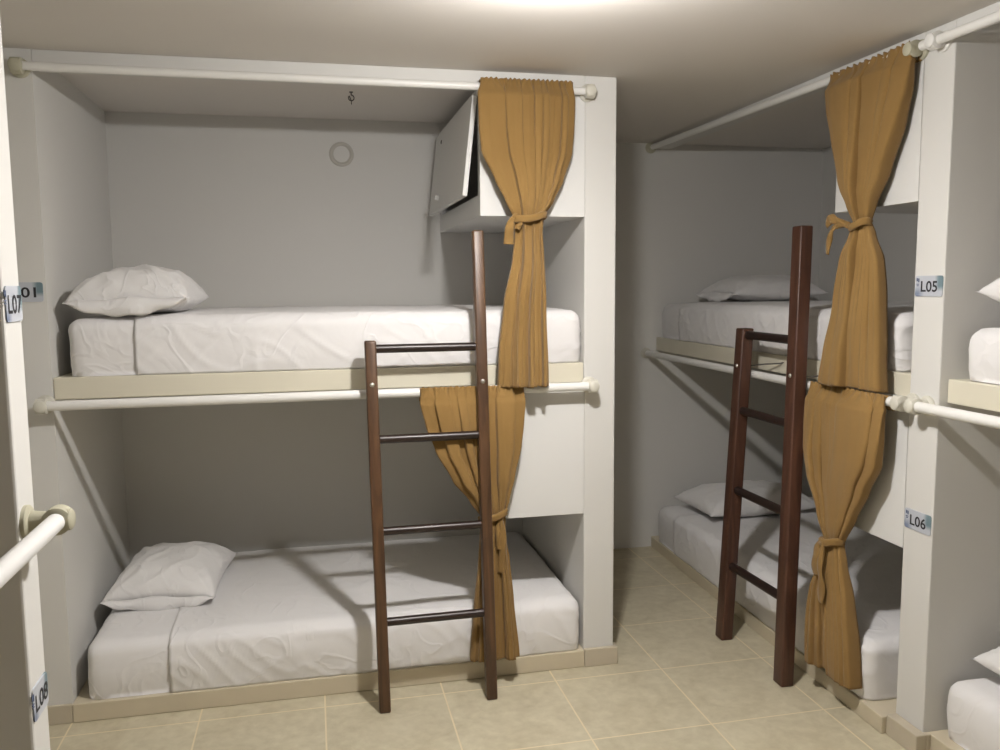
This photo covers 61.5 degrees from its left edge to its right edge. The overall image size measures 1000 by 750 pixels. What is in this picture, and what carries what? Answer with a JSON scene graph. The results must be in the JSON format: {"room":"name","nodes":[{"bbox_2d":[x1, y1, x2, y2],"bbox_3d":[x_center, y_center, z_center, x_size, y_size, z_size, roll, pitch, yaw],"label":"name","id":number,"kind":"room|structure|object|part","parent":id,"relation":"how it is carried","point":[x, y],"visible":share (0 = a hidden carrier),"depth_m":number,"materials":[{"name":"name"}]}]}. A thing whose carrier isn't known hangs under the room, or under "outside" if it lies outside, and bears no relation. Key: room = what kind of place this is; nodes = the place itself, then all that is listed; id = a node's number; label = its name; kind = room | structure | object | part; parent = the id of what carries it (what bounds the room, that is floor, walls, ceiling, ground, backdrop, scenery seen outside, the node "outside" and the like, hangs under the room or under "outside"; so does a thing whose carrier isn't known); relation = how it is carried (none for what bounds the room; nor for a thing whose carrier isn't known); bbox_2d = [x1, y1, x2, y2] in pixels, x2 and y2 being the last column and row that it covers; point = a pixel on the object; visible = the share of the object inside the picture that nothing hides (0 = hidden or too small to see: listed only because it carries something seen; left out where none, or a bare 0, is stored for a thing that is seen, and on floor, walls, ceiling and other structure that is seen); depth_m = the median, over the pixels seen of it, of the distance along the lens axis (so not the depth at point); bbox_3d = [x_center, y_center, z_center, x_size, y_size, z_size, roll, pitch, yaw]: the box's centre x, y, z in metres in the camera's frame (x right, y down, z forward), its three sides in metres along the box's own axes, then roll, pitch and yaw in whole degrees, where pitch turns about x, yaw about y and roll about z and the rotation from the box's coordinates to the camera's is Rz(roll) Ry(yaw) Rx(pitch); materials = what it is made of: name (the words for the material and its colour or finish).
{"room":"dormitory","nodes":[
{"label":"dormitory","id":0,"kind":"room"},
{"bbox_2d":[0,19,49,749],"bbox_3d":[-1.425,0.230,1.424,1.130,2.264,0.092,-2,6,-12],"label":"wall","id":1,"kind":"structure","parent":0,"point":[22,664],"depth_m":1.52,"materials":[{"name":"paint"}]},
{"bbox_2d":[3,286,22,321],"bbox_3d":[-0.873,-0.128,1.505,0.004,0.064,0.094,-2,6,-12],"label":"number sign","id":2,"kind":"object","parent":1,"relation":"attached to","point":[12,294],"visible":1,"depth_m":1.50,"materials":[{"name":"grey plastic"}]},
{"bbox_2d":[0,504,75,588],"bbox_3d":[-0.664,0.346,0.805,0.082,0.062,1.593,-2,6,-12],"label":"guard rail","id":3,"kind":"object","parent":1,"relation":"attached to","point":[37,528],"visible":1,"depth_m":1.46,"materials":[{"name":"plastic"}]},
{"bbox_2d":[31,672,48,721],"bbox_3d":[-0.867,0.607,1.583,0.004,0.064,0.094,-2,6,-12],"label":"number sign","id":4,"kind":"object","parent":1,"relation":"attached to","point":[39,694],"visible":1,"depth_m":1.58,"materials":[{"name":"grey plastic"}]},
{"bbox_2d":[2,48,129,705],"bbox_3d":[-2.043,0.020,3.435,0.800,2.264,1.465,-2,6,-12],"label":"wall","id":5,"kind":"structure","parent":0,"point":[57,134],"depth_m":2.94,"materials":[{"name":"paint"}]},
{"bbox_2d":[18,282,43,301],"bbox_3d":[-1.562,-0.272,2.755,0.118,0.064,0.004,-2,6,-12],"label":"number sign","id":6,"kind":"object","parent":5,"relation":"attached to","point":[30,291],"visible":0.59,"depth_m":2.76,"materials":[{"name":"grey plastic"}]},
{"bbox_2d":[47,703,72,724],"bbox_3d":[-1.874,1.187,2.835,0.800,0.068,0.012,-2,6,-12],"label":"baseboard","id":7,"kind":"structure","parent":5,"relation":"attached to","point":[63,713],"depth_m":2.91,"materials":[{"name":"tile"}]},
{"bbox_2d":[31,49,584,90],"bbox_3d":[-0.604,-1.050,2.934,1.859,0.052,0.085,-2,6,-12],"label":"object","id":8,"kind":"structure","parent":5,"relation":"attached to","point":[53,56],"depth_m":2.86,"materials":[{"name":"paint"}]},
{"bbox_2d":[104,111,522,562],"bbox_3d":[-0.851,-0.071,4.195,1.859,2.264,0.488,-2,6,-12],"label":"wall","id":9,"kind":"structure","parent":0,"point":[256,211],"depth_m":3.90,"materials":[{"name":"paint"}]},
{"bbox_2d":[53,362,582,399],"bbox_3d":[-0.693,-0.032,3.487,1.856,0.074,0.979,-2,6,-12],"label":"frame","id":10,"kind":"object","parent":9,"relation":"attached to","point":[67,386],"visible":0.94,"depth_m":2.96,"materials":[{"name":"beige wood"}]},
{"bbox_2d":[68,305,580,375],"bbox_3d":[-0.670,-0.176,3.473,1.820,0.216,0.988,-2,6,-12],"label":"mattress","id":11,"kind":"object","parent":10,"relation":"on","point":[279,338],"visible":0.76,"depth_m":2.97,"materials":[{"name":"white fabric"}]},
{"bbox_2d":[62,264,209,316],"bbox_3d":[-1.298,-0.306,3.035,0.404,0.188,0.418,-1,6,-8],"label":"pillow","id":12,"kind":"object","parent":11,"relation":"on","point":[144,289],"visible":0.98,"depth_m":2.88,"materials":[{"name":"white fabric"}]},
{"bbox_2d":[49,546,905,749],"bbox_3d":[0.242,1.329,1.946,4.740,0.060,5.615,-2,6,-12],"label":"floor","id":13,"kind":"structure","parent":0,"point":[673,684],"depth_m":2.98,"materials":[{"name":"tile"}]},
{"bbox_2d":[364,230,497,713],"bbox_3d":[-0.251,0.337,3.013,0.443,1.695,0.200,-2,6,-12],"label":"ladder","id":14,"kind":"object","parent":13,"relation":"on","point":[479,345],"visible":1,"depth_m":2.98,"materials":[{"name":"brown wood"}]},
{"bbox_2d":[715,225,817,686],"bbox_3d":[1.076,0.282,3.341,0.240,1.712,0.577,-2,6,-12],"label":"ladder","id":15,"kind":"object","parent":13,"relation":"on","point":[789,511],"visible":0.98,"depth_m":3.16,"materials":[{"name":"brown wood"}]},
{"bbox_2d":[0,0,999,148],"bbox_3d":[0.223,-0.992,1.698,4.740,0.080,5.615,-2,6,-12],"label":"ceiling","id":16,"kind":"structure","parent":0,"point":[678,66],"depth_m":2.68,"materials":[{"name":"paint"}]},
{"bbox_2d":[348,91,353,104],"bbox_3d":[-0.588,-1.094,3.321,0.023,0.048,0.016,2,6,19],"label":"ceiling hook","id":17,"kind":"object","parent":16,"relation":"attached to","point":[351,92],"visible":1,"depth_m":3.32,"materials":[{"name":"grey metal"}]},
{"bbox_2d":[645,39,928,153],"bbox_3d":[1.052,-1.120,3.577,0.064,0.089,2.101,-2,6,-12],"label":"curtain rod","id":18,"kind":"object","parent":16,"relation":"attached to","point":[911,48],"visible":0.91,"depth_m":3.40,"materials":[{"name":"white plastic"}]},
{"bbox_2d":[818,40,921,392],"bbox_3d":[1.209,-0.497,2.830,0.109,1.105,0.423,-2,6,-12],"label":"curtain","id":19,"kind":"object","parent":18,"relation":"hanging from","point":[867,104],"visible":1,"depth_m":2.78,"materials":[{"name":"brown fabric"}]},
{"bbox_2d":[477,77,574,387],"bbox_3d":[0.101,-0.503,3.035,0.360,1.107,0.113,-2,6,-12],"label":"curtain","id":20,"kind":"object","parent":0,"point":[526,127],"visible":1,"depth_m":3.00,"materials":[{"name":"brown fabric"}]},
{"bbox_2d":[523,76,615,649],"bbox_3d":[0.223,-0.051,3.934,0.124,2.264,1.465,-2,6,-12],"label":"wall partition","id":21,"kind":"structure","parent":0,"point":[579,254],"depth_m":3.25,"materials":[{"name":"paint"}]},
{"bbox_2d":[7,57,596,101],"bbox_3d":[-0.601,-1.006,2.864,1.962,0.065,0.060,-2,6,-12],"label":"curtain rod","id":22,"kind":"object","parent":21,"relation":"attached to","point":[19,67],"visible":1,"depth_m":2.79,"materials":[{"name":"white plastic"}]},
{"bbox_2d":[33,376,599,413],"bbox_3d":[-0.580,0.071,2.973,1.960,0.065,0.078,-2,6,-12],"label":"curtain rod","id":23,"kind":"object","parent":21,"relation":"attached to","point":[45,404],"visible":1,"depth_m":2.88,"materials":[{"name":"white plastic"}]},
{"bbox_2d":[419,384,525,662],"bbox_3d":[-0.094,0.554,3.096,0.388,1.042,0.090,-2,6,-12],"label":"curtain","id":24,"kind":"object","parent":23,"relation":"hanging from","point":[444,409],"visible":0.65,"depth_m":3.06,"materials":[{"name":"brown fabric"}]},
{"bbox_2d":[429,90,584,232],"bbox_3d":[-0.022,-0.863,3.547,0.470,0.460,0.984,-2,6,-12],"label":"locker","id":25,"kind":"object","parent":21,"relation":"attached to","point":[489,212],"visible":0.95,"depth_m":3.13,"materials":[{"name":"white wood"}]},
{"bbox_3d":[-0.207,-0.877,3.486,0.059,0.359,0.899,-2,6,-12],"label":"door","id":26,"kind":"part","parent":25,"relation":"part of","materials":[{"name":"white wood"}]},
{"bbox_2d":[445,382,583,518],"bbox_3d":[0.004,0.239,3.668,0.434,0.512,0.984,-2,6,-12],"label":"locker","id":27,"kind":"object","parent":21,"relation":"attached to","point":[549,476],"visible":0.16,"depth_m":3.21,"materials":[{"name":"white wood"}]},
{"bbox_2d":[584,642,617,666],"bbox_3d":[0.251,1.044,3.994,0.138,0.072,1.383,-2,6,-12],"label":"baseboard","id":28,"kind":"structure","parent":21,"relation":"attached to","point":[603,655],"depth_m":3.32,"materials":[{"name":"tile"}]},
{"bbox_2d":[72,643,583,722],"bbox_3d":[-0.683,1.096,3.598,1.859,0.068,0.999,-2,6,-12],"label":"bed frame","id":29,"kind":"structure","parent":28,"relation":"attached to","point":[85,708],"depth_m":3.08,"materials":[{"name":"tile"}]},
{"bbox_2d":[88,532,578,699],"bbox_3d":[-0.662,0.952,3.583,1.809,0.220,1.007,-2,6,-12],"label":"mattress","id":30,"kind":"object","parent":29,"relation":"on","point":[281,614],"visible":0.82,"depth_m":3.18,"materials":[{"name":"white fabric"}]},
{"bbox_2d":[100,541,236,610],"bbox_3d":[-1.333,0.797,3.427,0.424,0.180,0.466,-1,6,-6],"label":"pillow","id":31,"kind":"object","parent":30,"relation":"on","point":[162,576],"visible":1,"depth_m":3.27,"materials":[{"name":"white fabric"}]},
{"bbox_2d":[613,142,822,548],"bbox_3d":[1.042,-0.151,4.809,1.857,2.264,0.100,-2,6,-12],"label":"wall","id":32,"kind":"structure","parent":0,"point":[690,219],"depth_m":4.75,"materials":[{"name":"paint"}]},
{"bbox_2d":[812,146,917,496],"bbox_3d":[2.508,0.107,2.272,0.100,2.264,5.515,-2,6,-12],"label":"wall","id":33,"kind":"structure","parent":0,"point":[896,233],"depth_m":4.32,"materials":[{"name":"paint"}]},
{"bbox_2d":[651,536,896,732],"bbox_3d":[1.571,1.046,3.929,1.076,0.060,2.083,-2,6,-12],"label":"trim","id":34,"kind":"structure","parent":33,"relation":"attached to","point":[874,713],"depth_m":3.21,"materials":[{"name":"tile"}]},
{"bbox_2d":[659,497,902,700],"bbox_3d":[1.571,0.905,3.911,1.083,0.222,1.930,-2,6,-12],"label":"mattress","id":35,"kind":"object","parent":34,"relation":"on","point":[875,564],"visible":0.46,"depth_m":3.70,"materials":[{"name":"white fabric"}]},
{"bbox_2d":[674,480,815,516],"bbox_3d":[1.335,0.660,4.563,0.660,0.158,0.420,-2,6,-15],"label":"pillow","id":36,"kind":"object","parent":35,"relation":"on","point":[709,498],"visible":0.59,"depth_m":4.44,"materials":[{"name":"white fabric"}]},
{"bbox_2d":[656,337,910,395],"bbox_3d":[1.594,-0.085,3.817,1.009,0.074,2.077,-2,6,-12],"label":"frame","id":37,"kind":"object","parent":33,"relation":"attached to","point":[899,383],"visible":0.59,"depth_m":3.65,"materials":[{"name":"beige wood"}]},
{"bbox_2d":[662,300,913,371],"bbox_3d":[1.580,-0.227,3.814,1.009,0.209,1.969,-2,6,-12],"label":"mattress","id":38,"kind":"object","parent":37,"relation":"on","point":[711,323],"visible":0.45,"depth_m":3.63,"materials":[{"name":"white fabric"}]},
{"bbox_2d":[696,275,827,301],"bbox_3d":[1.389,-0.463,4.489,0.571,0.144,0.419,-2,6,-12],"label":"pillow","id":39,"kind":"object","parent":38,"relation":"on","point":[739,287],"visible":0.81,"depth_m":4.34,"materials":[{"name":"white fabric"}]},
{"bbox_2d":[928,729,965,749],"bbox_3d":[2.087,1.268,1.781,1.005,0.068,2.107,-2,6,-12],"label":"trim","id":40,"kind":"structure","parent":33,"relation":"attached to","point":[940,740],"depth_m":2.65,"materials":[{"name":"tile"}]},
{"bbox_2d":[947,676,999,749],"bbox_3d":[2.083,1.123,1.839,0.996,0.208,1.919,-2,6,-12],"label":"mattress","id":41,"kind":"object","parent":40,"relation":"on","point":[973,705],"visible":1,"depth_m":2.56,"materials":[{"name":"white fabric"}]},
{"bbox_2d":[971,647,999,674],"bbox_3d":[1.824,0.875,2.512,0.634,0.196,0.430,-2,6,-12],"label":"pillow","id":42,"kind":"object","parent":41,"relation":"on","point":[990,660],"visible":1,"depth_m":2.59,"materials":[{"name":"white fabric"}]},
{"bbox_2d":[948,379,999,411],"bbox_3d":[2.085,0.141,1.662,0.991,0.074,2.106,-2,6,-12],"label":"frame","id":43,"kind":"object","parent":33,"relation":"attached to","point":[964,392],"visible":1,"depth_m":2.47,"materials":[{"name":"beige wood"}]},
{"bbox_2d":[969,328,999,384],"bbox_3d":[2.075,0.009,1.709,1.000,0.178,1.920,-2,6,-12],"label":"mattress","id":44,"kind":"object","parent":43,"relation":"on","point":[984,345],"visible":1,"depth_m":2.46,"materials":[{"name":"white fabric"}]},
{"bbox_2d":[976,278,999,302],"bbox_3d":[1.794,-0.252,2.392,0.674,0.242,0.449,-2,6,-12],"label":"pillow","id":45,"kind":"object","parent":44,"relation":"on","point":[992,290],"visible":1,"depth_m":2.47,"materials":[{"name":"white fabric"}]},
{"bbox_2d":[896,19,999,731],"bbox_3d":[1.828,0.062,2.748,1.021,2.264,0.129,-2,6,-12],"label":"wall","id":46,"kind":"structure","parent":0,"point":[950,611],"depth_m":2.61,"materials":[{"name":"paint"}]},
{"bbox_2d":[640,348,919,411],"bbox_3d":[1.056,-0.016,3.678,0.081,0.062,2.131,-2,6,-12],"label":"guard rail","id":47,"kind":"object","parent":46,"relation":"attached to","point":[896,402],"visible":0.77,"depth_m":3.71,"materials":[{"name":"white plastic"}]},
{"bbox_2d":[803,381,894,689],"bbox_3d":[1.186,0.557,2.959,0.113,1.041,0.422,-2,6,-12],"label":"curtain","id":48,"kind":"object","parent":47,"relation":"hanging from","point":[844,428],"visible":0.99,"depth_m":2.93,"materials":[{"name":"brown fabric"}]},
{"bbox_2d":[657,32,925,148],"bbox_3d":[1.123,-1.148,3.601,0.085,0.028,2.079,-2,6,-12],"label":"trim","id":49,"kind":"structure","parent":46,"relation":"attached to","point":[923,35],"depth_m":3.47,"materials":[{"name":"paint"}]},
{"bbox_2d":[850,387,908,547],"bbox_3d":[1.769,0.283,3.047,1.020,0.495,0.431,-2,6,-12],"label":"locker","id":50,"kind":"object","parent":46,"relation":"attached to","point":[882,515],"visible":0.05,"depth_m":2.80,"materials":[{"name":"white wood"}]},
{"bbox_2d":[835,59,924,213],"bbox_3d":[1.760,-0.823,2.929,1.020,0.484,0.431,-2,6,-12],"label":"locker","id":51,"kind":"object","parent":46,"relation":"attached to","point":[900,195],"visible":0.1,"depth_m":2.68,"materials":[{"name":"white wood"}]},
{"bbox_2d":[886,713,930,749],"bbox_3d":[1.330,1.170,2.740,0.055,0.070,0.144,-2,6,-12],"label":"baseboard","id":52,"kind":"structure","parent":46,"relation":"attached to","point":[899,729],"depth_m":2.71,"materials":[{"name":"tile"}]},
{"bbox_2d":[904,507,931,535],"bbox_3d":[1.331,0.467,2.679,0.004,0.064,0.118,-2,6,-12],"label":"number sign","id":53,"kind":"object","parent":46,"relation":"attached to","point":[920,522],"visible":1,"depth_m":2.67,"materials":[{"name":"grey"}]},
{"bbox_2d":[915,275,943,296],"bbox_3d":[1.325,-0.275,2.598,0.004,0.064,0.118,-2,6,-12],"label":"number sign","id":54,"kind":"object","parent":46,"relation":"attached to","point":[930,286],"visible":1,"depth_m":2.59,"materials":[{"name":"grey plastic"}]},
{"bbox_2d":[903,396,999,428],"bbox_3d":[1.524,0.203,1.592,0.077,0.062,2.161,-2,6,-12],"label":"guard rail","id":55,"kind":"object","parent":46,"relation":"attached to","point":[926,405],"visible":1,"depth_m":2.46,"materials":[{"name":"white plastic"}]},
{"bbox_2d":[918,10,999,52],"bbox_3d":[1.521,-0.887,1.489,0.060,0.062,2.185,-2,6,-12],"label":"curtain rod","id":56,"kind":"object","parent":46,"relation":"attached to","point":[941,41],"visible":1,"depth_m":2.42,"materials":[{"name":"white plastic"}]},
{"bbox_2d":[957,1,999,29],"bbox_3d":[1.605,-0.921,1.443,0.085,0.028,2.107,-2,6,-12],"label":"trim","id":57,"kind":"structure","parent":46,"relation":"attached to","point":[994,7],"depth_m":2.38,"materials":[{"name":"paint"}]}
]}

